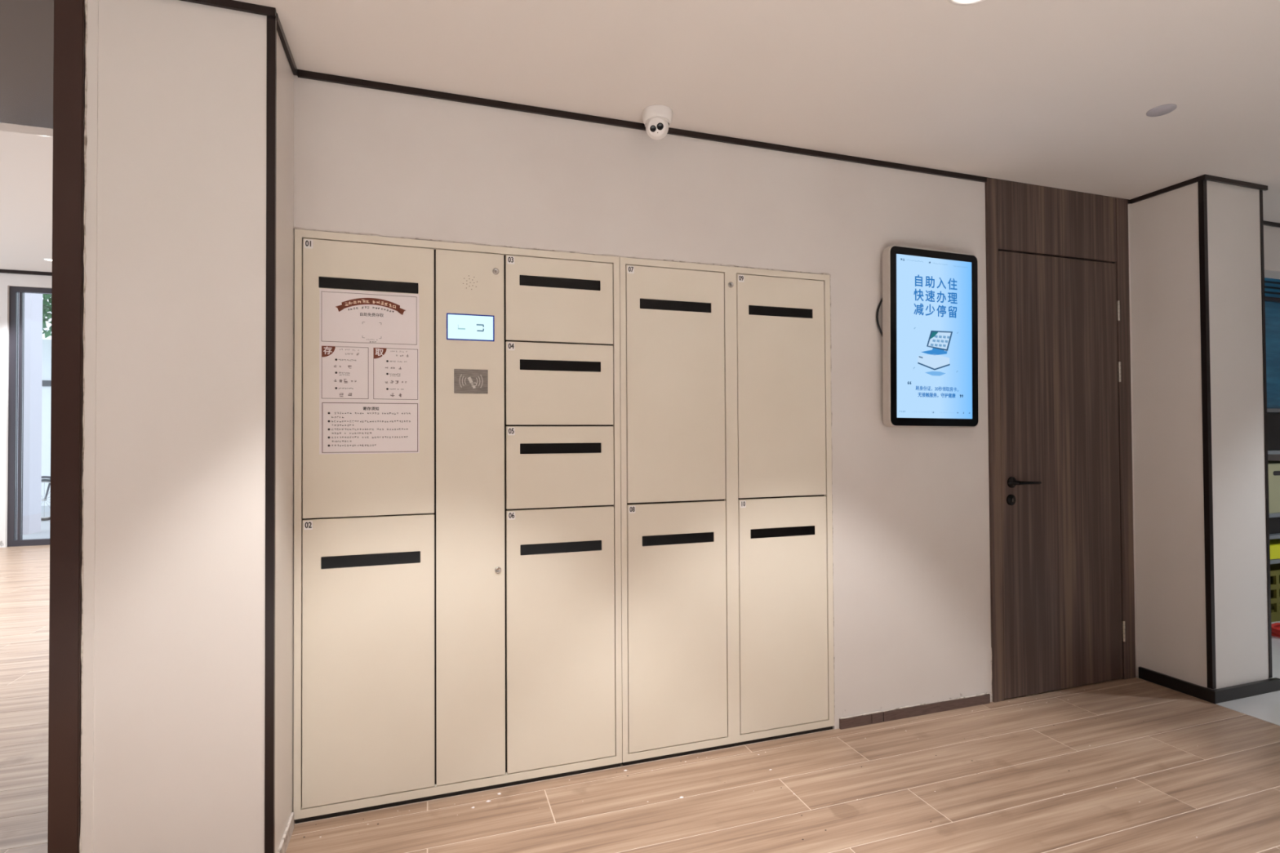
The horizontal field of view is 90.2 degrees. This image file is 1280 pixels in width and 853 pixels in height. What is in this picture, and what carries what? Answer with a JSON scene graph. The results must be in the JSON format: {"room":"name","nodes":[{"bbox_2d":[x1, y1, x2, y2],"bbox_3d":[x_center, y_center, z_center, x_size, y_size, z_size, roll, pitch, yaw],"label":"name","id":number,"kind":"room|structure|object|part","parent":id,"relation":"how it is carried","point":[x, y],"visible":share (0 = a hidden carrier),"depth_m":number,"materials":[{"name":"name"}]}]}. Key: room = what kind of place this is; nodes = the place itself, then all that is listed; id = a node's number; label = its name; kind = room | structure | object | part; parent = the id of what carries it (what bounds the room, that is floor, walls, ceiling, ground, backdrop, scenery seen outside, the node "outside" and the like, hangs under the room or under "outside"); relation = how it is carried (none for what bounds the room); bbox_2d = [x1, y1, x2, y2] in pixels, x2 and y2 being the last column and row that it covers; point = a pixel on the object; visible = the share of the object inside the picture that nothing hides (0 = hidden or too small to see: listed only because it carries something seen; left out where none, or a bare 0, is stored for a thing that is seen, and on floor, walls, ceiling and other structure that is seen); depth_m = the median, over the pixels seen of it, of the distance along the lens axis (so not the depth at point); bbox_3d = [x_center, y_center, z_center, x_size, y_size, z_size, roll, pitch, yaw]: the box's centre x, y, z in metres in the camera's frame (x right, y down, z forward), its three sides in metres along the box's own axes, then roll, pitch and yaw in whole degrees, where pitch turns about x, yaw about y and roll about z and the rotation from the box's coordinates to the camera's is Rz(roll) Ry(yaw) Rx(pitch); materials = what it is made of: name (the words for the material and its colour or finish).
{"room":"hotel lobby","nodes":[
{"label":"hotel lobby","id":0,"kind":"room"},
{"bbox_2d":[0,272,52,547],"bbox_3d":[-6.181,-0.210,7.817,5.580,3.200,0.200,0,-1,-18],"label":"wall","id":1,"kind":"structure","parent":0,"point":[6,280],"depth_m":7.34,"materials":[{"name":"paint"}]},
{"bbox_2d":[0,269,52,275],"bbox_3d":[-6.155,-1.792,7.735,5.580,0.040,0.019,0,-1,-18],"label":"trim","id":2,"kind":"structure","parent":1,"relation":"attached to","point":[5,271],"depth_m":7.40,"materials":[{"name":"black metal"}]},
{"bbox_2d":[7,286,52,546],"bbox_3d":[-5.883,-0.121,7.872,3.016,3.016,0.060,0,-1,-18],"label":"window","id":3,"kind":"structure","parent":1,"relation":"in","point":[16,294],"depth_m":7.41,"materials":[{"name":"grey paint"}]},
{"bbox_3d":[-7.245,-0.125,7.421,0.028,2.888,0.004,0,-1,-18],"label":"pane","id":4,"kind":"part","parent":3,"relation":"part of","materials":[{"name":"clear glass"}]},
{"bbox_3d":[-6.588,-0.126,7.639,1.303,2.888,0.004,0,-1,-18],"label":"pane","id":5,"kind":"part","parent":3,"relation":"part of","materials":[{"name":"clear glass"}]},
{"bbox_2d":[0,130,53,271],"bbox_3d":[-5.162,-1.888,4.926,5.700,0.060,6.480,0,-1,-18],"label":"ceiling","id":6,"kind":"structure","parent":0,"point":[26,160],"depth_m":5.25,"materials":[{"name":"white paint"}]},
{"bbox_2d":[43,257,52,261],"bbox_3d":[-6.435,-1.818,6.958,0.124,0.006,0.124,0,-1,-18],"label":"recessed light","id":7,"kind":"object","parent":6,"relation":"in","point":[44,259],"visible":0.65,"depth_m":6.93,"materials":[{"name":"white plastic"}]},
{"bbox_2d":[0,122,53,136],"bbox_3d":[-4.316,-1.527,1.830,5.360,0.760,0.079,0,-1,-18],"label":"wall header","id":8,"kind":"structure","parent":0,"point":[3,126],"depth_m":2.46,"materials":[{"name":"paint"}]},
{"bbox_2d":[0,0,53,128],"bbox_3d":[-3.834,-1.181,1.388,4.595,0.050,1.050,0,-1,-18],"label":"wall","id":9,"kind":"structure","parent":8,"relation":"attached to","point":[26,26],"depth_m":2.03,"materials":[{"name":"grey paint"}]},
{"bbox_2d":[80,0,294,852],"bbox_3d":[-1.387,0.061,2.188,0.424,2.440,1.032,0,-1,-18],"label":"pillar","id":10,"kind":"structure","parent":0,"point":[174,525],"depth_m":1.70,"materials":[{"name":"white paint"}]},
{"bbox_2d":[47,0,85,852],"bbox_3d":[-1.617,0.061,2.106,0.062,2.440,1.042,0,-1,-18],"label":"trim","id":11,"kind":"structure","parent":10,"relation":"attached to","point":[69,16],"depth_m":1.61,"materials":[{"name":"brown wood"}]},
{"bbox_2d":[180,0,275,17],"bbox_3d":[-1.224,-1.156,1.711,0.436,0.021,0.010,0,-1,-18],"label":"trim","id":12,"kind":"structure","parent":10,"relation":"attached to","point":[228,4],"depth_m":1.75,"materials":[{"name":"black metal"}]},
{"bbox_2d":[276,812,293,852],"bbox_3d":[-1.060,1.250,1.894,0.008,0.050,0.278,0,-1,-18],"label":"baseboard","id":13,"kind":"structure","parent":10,"relation":"attached to","point":[288,832],"depth_m":1.94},
{"bbox_2d":[276,13,297,75],"bbox_3d":[-1.073,-1.153,1.932,0.011,0.021,0.288,0,-1,-18],"label":"trim","id":14,"kind":"structure","parent":10,"relation":"attached to","point":[279,28],"depth_m":1.92,"materials":[{"name":"black metal"}]},
{"bbox_2d":[79,0,1137,852],"bbox_3d":[0.533,0.055,2.505,4.274,2.441,0.437,0,-1,-18],"label":"wall","id":15,"kind":"structure","parent":0,"point":[910,506],"depth_m":2.68,"materials":[{"name":"paint"}]},
{"bbox_2d":[264,11,276,852],"bbox_3d":[-1.026,0.053,1.770,0.022,2.440,0.013,0,-1,-18],"label":"trim","id":16,"kind":"structure","parent":15,"relation":"attached to","point":[271,79],"depth_m":1.76,"materials":[{"name":"black metal"}]},
{"bbox_2d":[297,69,1129,204],"bbox_3d":[0.700,-1.153,2.677,3.825,0.021,0.010,0,-1,-18],"label":"trim","id":17,"kind":"structure","parent":15,"relation":"attached to","point":[300,73],"depth_m":2.39,"materials":[{"name":"black metal"}]},
{"bbox_2d":[875,244,979,427],"bbox_3d":[1.276,-0.386,2.822,0.516,0.791,0.074,1,-1,-18],"label":"wall display","id":18,"kind":"object","parent":15,"relation":"attached to","point":[930,300],"visible":1,"depth_m":2.78,"materials":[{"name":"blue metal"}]},
{"bbox_2d":[899,257,969,413],"bbox_3d":[1.292,-0.390,2.789,0.384,0.664,0.001,1,-1,-18],"label":"screen","id":19,"kind":"object","parent":18,"relation":"attached to","point":[935,292],"depth_m":2.79,"materials":[{"name":"glass"}]},
{"bbox_2d":[913,327,958,375],"bbox_3d":[1.296,-0.325,2.789,0.248,0.207,0.001,1,-1,-18],"label":"picture","id":20,"kind":"object","parent":18,"relation":"attached to","point":[935,349],"depth_m":2.79,"materials":[{"name":"glass"}]},
{"bbox_2d":[984,177,1135,702],"bbox_3d":[2.057,0.055,3.137,0.928,2.439,0.175,0,-1,-18],"label":"door","id":21,"kind":"structure","parent":15,"relation":"in","point":[1061,540],"depth_m":3.09,"materials":[{"name":"brown wood"}]},
{"bbox_3d":[1.806,0.262,2.987,0.162,0.051,0.054,0,-1,-18],"label":"lever handle","id":22,"kind":"part","parent":21,"relation":"part of","materials":[{"name":"black metal"}]},
{"bbox_3d":[2.032,-0.999,3.168,0.779,0.329,0.112,0,-1,-18],"label":"transom panel","id":23,"kind":"part","parent":21,"relation":"part of","materials":[{"name":"brown wood"}]},
{"bbox_2d":[0,544,1279,852],"bbox_3d":[-2.829,1.377,4.110,9.610,0.120,8.996,0,-1,-18],"label":"floor","id":24,"kind":"structure","parent":0,"point":[1190,757],"depth_m":2.23,"materials":[{"name":"brown wood"}]},
{"bbox_2d":[293,229,622,823],"bbox_3d":[-0.664,0.321,2.440,1.099,1.919,0.460,0,-1,-18],"label":"tall cabinet","id":25,"kind":"object","parent":24,"relation":"on","point":[457,600],"visible":1,"depth_m":2.23,"materials":[{"name":"metal"}]},
{"bbox_3d":[-0.900,0.767,2.128,0.406,0.927,0.018,0,-1,-18],"label":"door","id":26,"kind":"part","parent":25,"relation":"part of","materials":[{"name":"paint"}]},
{"bbox_3d":[-0.905,-0.158,2.141,0.406,0.912,0.018,0,-1,-18],"label":"door","id":27,"kind":"part","parent":25,"relation":"part of","materials":[{"name":"paint"}]},
{"bbox_2d":[319,288,419,454],"bbox_3d":[-0.902,-0.181,2.132,0.308,0.544,0.002,0,-1,-18],"label":"poster","id":28,"kind":"object","parent":25,"relation":"attached to","point":[369,341],"visible":1,"depth_m":2.13,"materials":[{"name":"white paper"}]},
{"bbox_3d":[-0.594,0.308,2.237,0.232,1.844,0.018,0,-1,-18],"label":"control panel","id":29,"kind":"part","parent":25,"relation":"part of","materials":[{"name":"paint"}]},
{"bbox_3d":[-0.293,-0.462,2.349,0.397,0.304,0.018,0,-1,-18],"label":"door","id":30,"kind":"part","parent":25,"relation":"part of","materials":[{"name":"paint"}]},
{"bbox_3d":[-0.291,-0.155,2.344,0.397,0.298,0.018,0,-1,-18],"label":"door","id":31,"kind":"part","parent":25,"relation":"part of","materials":[{"name":"paint"}]},
{"bbox_3d":[-0.289,0.147,2.340,0.397,0.295,0.018,0,-1,-18],"label":"door","id":32,"kind":"part","parent":25,"relation":"part of","materials":[{"name":"paint"}]},
{"bbox_3d":[-0.286,0.765,2.331,0.397,0.929,0.018,0,-1,-18],"label":"door","id":33,"kind":"part","parent":25,"relation":"part of","materials":[{"name":"paint"}]},
{"bbox_2d":[619,257,834,766],"bbox_3d":[0.300,0.320,2.759,0.929,1.919,0.460,0,-1,-18],"label":"tall cabinet","id":34,"kind":"object","parent":24,"relation":"on","point":[727,596],"visible":0.93,"depth_m":2.53,"materials":[{"name":"metal"}]},
{"bbox_3d":[0.142,-0.162,2.488,0.408,0.905,0.018,0,-1,-18],"label":"door","id":35,"kind":"part","parent":34,"relation":"part of","materials":[{"name":"paint"}]},
{"bbox_3d":[0.147,0.763,2.475,0.408,0.932,0.018,0,-1,-18],"label":"door","id":36,"kind":"part","parent":34,"relation":"part of","materials":[{"name":"paint"}]},
{"bbox_3d":[0.585,-0.164,2.635,0.408,0.903,0.018,0,-1,-18],"label":"door","id":37,"kind":"part","parent":34,"relation":"part of","materials":[{"name":"paint"}]},
{"bbox_3d":[0.591,0.761,2.622,0.408,0.934,0.018,0,-1,-18],"label":"door","id":38,"kind":"part","parent":34,"relation":"part of","materials":[{"name":"paint"}]},
{"bbox_2d":[303,687,1220,839],"bbox_3d":[0.827,1.266,2.158,3.668,0.004,0.958,0,-1,-18],"label":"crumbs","id":39,"kind":"object","parent":24,"relation":"on","point":[499,793],"visible":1,"depth_m":2.20,"materials":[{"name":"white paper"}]},
{"bbox_2d":[235,0,1279,222],"bbox_3d":[3.921,-1.246,0.338,9.340,0.060,6.720,0,-1,-18],"label":"ceiling","id":40,"kind":"structure","parent":0,"point":[1059,94],"depth_m":2.08,"materials":[{"name":"white paint"}]},
{"bbox_2d":[642,104,672,139],"bbox_3d":[0.065,-1.113,2.362,0.113,0.102,0.113,0,-1,-18],"label":"security camera","id":41,"kind":"object","parent":40,"relation":"attached to","point":[657,118],"visible":1,"depth_m":2.32,"materials":[{"name":"white plastic"}]},
{"bbox_2d":[947,0,984,5],"bbox_3d":[0.899,-1.176,1.702,0.148,0.006,0.148,0,-1,-18],"label":"recessed light","id":42,"kind":"object","parent":40,"relation":"in","point":[962,2],"visible":1,"depth_m":1.76,"materials":[{"name":"white plastic"}]},
{"bbox_2d":[1146,103,1177,116],"bbox_3d":[1.935,-1.172,2.366,0.088,0.006,0.088,0,-1,-18],"label":"cover plate","id":43,"kind":"object","parent":40,"relation":"attached to","point":[1160,110],"visible":1,"depth_m":2.36,"materials":[{"name":"grey"}]},
{"bbox_2d":[1128,180,1270,689],"bbox_3d":[2.763,0.052,3.236,0.420,2.440,0.450,0,-1,-18],"label":"column","id":44,"kind":"structure","parent":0,"point":[1168,455],"depth_m":3.06,"materials":[{"name":"white paint"}]},
{"bbox_2d":[1129,173,1267,204],"bbox_3d":[2.785,-1.158,3.186,0.456,0.021,0.334,0,-1,-18],"label":"trim","id":45,"kind":"structure","parent":44,"relation":"attached to","point":[1206,177],"depth_m":3.05,"materials":[{"name":"black metal"}]},
{"bbox_2d":[1197,179,1216,689],"bbox_3d":[2.639,0.020,2.966,0.024,2.382,0.022,0,-1,-18],"label":"trim","id":46,"kind":"structure","parent":44,"relation":"attached to","point":[1202,184],"depth_m":2.96,"materials":[{"name":"black metal"}]},
{"bbox_2d":[1138,666,1279,703],"bbox_3d":[2.799,1.243,3.144,0.472,0.056,0.332,0,-1,-18],"label":"baseboard","id":47,"kind":"structure","parent":44,"relation":"attached to","point":[1268,686],"depth_m":3.01,"materials":[{"name":"black"}]},
{"bbox_2d":[1259,190,1272,678],"bbox_3d":[3.027,0.019,3.096,0.018,2.382,0.024,0,-1,-18],"label":"trim","id":48,"kind":"structure","parent":44,"relation":"attached to","point":[1262,260],"depth_m":3.08,"materials":[{"name":"black metal"}]},
{"bbox_2d":[1135,621,1279,725],"bbox_3d":[5.471,1.305,2.432,5.087,0.120,9.800,0,-1,-18],"label":"floor","id":49,"kind":"structure","parent":0,"point":[1264,707],"depth_m":2.92,"materials":[{"name":"white tile"}]},
{"bbox_2d":[1266,408,1279,564],"bbox_3d":[4.320,0.200,4.450,0.996,2.160,0.496,0,-1,-18],"label":"storage rack","id":50,"kind":"object","parent":49,"relation":"on","point":[1272,536],"visible":0.02,"depth_m":4.15,"materials":[{"name":"silver metal"}]},
{"bbox_2d":[1264,301,1279,408],"bbox_3d":[4.320,-0.468,4.450,0.880,0.703,0.380,0,-1,-18],"label":"tote","id":51,"kind":"object","parent":50,"relation":"on","point":[1272,309],"visible":0.02,"depth_m":4.20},
{"bbox_2d":[1264,277,1279,302],"bbox_3d":[4.316,-0.921,4.460,0.920,0.198,0.452,0,-1,-18],"label":"window blind","id":52,"kind":"object","parent":51,"relation":"on","point":[1272,286],"visible":0.02,"depth_m":4.17,"materials":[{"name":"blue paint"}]},
{"bbox_2d":[1266,413,1279,450],"bbox_3d":[4.297,0.036,4.361,0.700,0.243,0.240,0,-1,-18],"label":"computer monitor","id":53,"kind":"object","parent":50,"relation":"on","point":[1273,419],"visible":0.18,"depth_m":4.19,"materials":[{"name":"black plastic"}]},
{"bbox_2d":[1266,408,1279,413],"bbox_3d":[4.319,-0.103,4.454,0.920,0.024,0.450,0,-1,-18],"label":"shelf","id":54,"kind":"object","parent":50,"relation":"attached to","point":[1268,410],"depth_m":4.16,"materials":[{"name":"silver metal"}]},
{"bbox_2d":[1267,460,1279,513],"bbox_3d":[4.306,0.410,4.431,0.840,0.319,0.381,0,-1,-18],"label":"cardboard box","id":55,"kind":"object","parent":50,"relation":"on","point":[1273,465],"visible":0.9,"depth_m":4.19,"materials":[{"name":"beige cardboard"}]},
{"bbox_2d":[1267,449,1279,454],"bbox_3d":[4.320,0.172,4.450,0.920,0.024,0.450,0,-1,-18],"label":"shelf","id":56,"kind":"object","parent":50,"relation":"attached to","point":[1273,451],"depth_m":4.15,"materials":[{"name":"silver metal"}]},
{"bbox_2d":[1269,538,1279,559],"bbox_3d":[4.326,0.825,4.434,0.880,0.089,0.415,0,-1,-18],"label":"tray","id":57,"kind":"object","parent":50,"relation":"on","point":[1274,544],"visible":0.02,"depth_m":4.16,"materials":[{"name":"yellow plastic"}]},
{"bbox_2d":[1269,516,1279,533],"bbox_3d":[4.315,0.657,4.436,0.820,0.104,0.370,0,-1,-18],"label":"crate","id":58,"kind":"object","parent":50,"relation":"on","point":[1274,522],"visible":0.02,"depth_m":4.20,"materials":[{"name":"black plastic"}]},
{"bbox_2d":[1269,512,1279,517],"bbox_3d":[4.323,0.582,4.445,0.920,0.024,0.450,0,-1,-18],"label":"shelf","id":59,"kind":"object","parent":50,"relation":"attached to","point":[1273,514],"depth_m":4.14,"materials":[{"name":"silver metal"}]},
{"bbox_2d":[1269,533,1279,539],"bbox_3d":[4.324,0.722,4.443,0.920,0.024,0.450,0,-1,-18],"label":"shelf","id":60,"kind":"object","parent":50,"relation":"attached to","point":[1272,536],"depth_m":4.15,"materials":[{"name":"silver metal"}]},
{"bbox_2d":[1270,559,1279,564],"bbox_3d":[4.324,0.882,4.440,0.920,0.024,0.450,0,-1,-18],"label":"shelf","id":61,"kind":"object","parent":50,"relation":"attached to","point":[1273,561],"depth_m":4.14,"materials":[{"name":"silver metal"}]},
{"bbox_2d":[1270,563,1279,622],"bbox_3d":[4.329,1.115,4.428,0.860,0.330,0.380,0,-1,-18],"label":"basket","id":62,"kind":"object","parent":49,"relation":"on","point":[1274,568],"visible":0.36,"depth_m":4.18,"materials":[{"name":"yellow plastic"}]},
{"bbox_2d":[1271,622,1279,638],"bbox_3d":[3.979,1.243,3.875,0.323,0.061,0.215,0,-1,-18],"label":"cable coil","id":63,"kind":"object","parent":49,"relation":"on","point":[1275,628],"visible":0.59,"depth_m":3.85,"materials":[{"name":"red"}]},
{"bbox_2d":[1263,225,1279,279],"bbox_3d":[5.121,0.052,4.191,4.644,2.440,0.120,0,-1,-18],"label":"wall","id":64,"kind":"structure","parent":0,"point":[1271,234],"depth_m":3.65,"materials":[{"name":"paint"}]},
{"bbox_2d":[1263,220,1279,227],"bbox_3d":[5.147,-1.158,4.150,4.618,0.021,0.010,0,-1,-18],"label":"trim","id":65,"kind":"structure","parent":64,"relation":"attached to","point":[1265,223],"depth_m":3.63,"materials":[{"name":"black metal"}]},
{"bbox_2d":[1267,453,1279,461],"bbox_3d":[7.959,-0.358,3.272,0.130,3.200,9.820,0,-1,-18],"label":"wall","id":66,"kind":"structure","parent":0,"point":[1270,457],"depth_m":6.76,"materials":[{"name":"paint"}]},
{"label":"outside","id":67,"kind":"structure","parent":0,"visible":0},
{"bbox_2d":[22,505,50,539],"bbox_3d":[-10.687,1.758,13.194,16.000,0.270,12.800,0,-1,-18],"label":"pavement","id":68,"kind":"structure","parent":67,"point":[44,533],"depth_m":9.68,"materials":[{"name":"grey"}]},
{"bbox_2d":[17,293,42,534],"bbox_3d":[-8.994,-1.008,9.322,0.265,5.130,0.300,0,-1,-18],"label":"window glass","id":69,"kind":"object","parent":68,"relation":"on","point":[33,342],"visible":0.36,"depth_m":9.27,"materials":[{"name":"white"}]},
{"bbox_2d":[40,475,50,520],"bbox_3d":[-10.010,1.094,10.692,0.731,0.974,0.084,0,-1,-18],"label":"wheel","id":70,"kind":"object","parent":68,"relation":"on","point":[46,518],"visible":0.2,"depth_m":10.70,"materials":[{"name":"black plastic"}]},
{"bbox_2d":[40,339,51,506],"bbox_3d":[-11.815,-0.083,13.414,10.000,3.430,0.330,0,-1,-18],"label":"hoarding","id":71,"kind":"object","parent":68,"relation":"on","point":[46,344],"visible":0.02,"depth_m":13.13,"materials":[{"name":"white"}]},
{"bbox_2d":[42,293,51,337],"bbox_3d":[-11.531,-1.265,11.884,3.041,5.754,2.476,0,-1,-18],"label":"street tree","id":72,"kind":"object","parent":68,"relation":"on","point":[46,307],"visible":0.02,"depth_m":11.88,"materials":[{"name":"green plant"}]}
]}

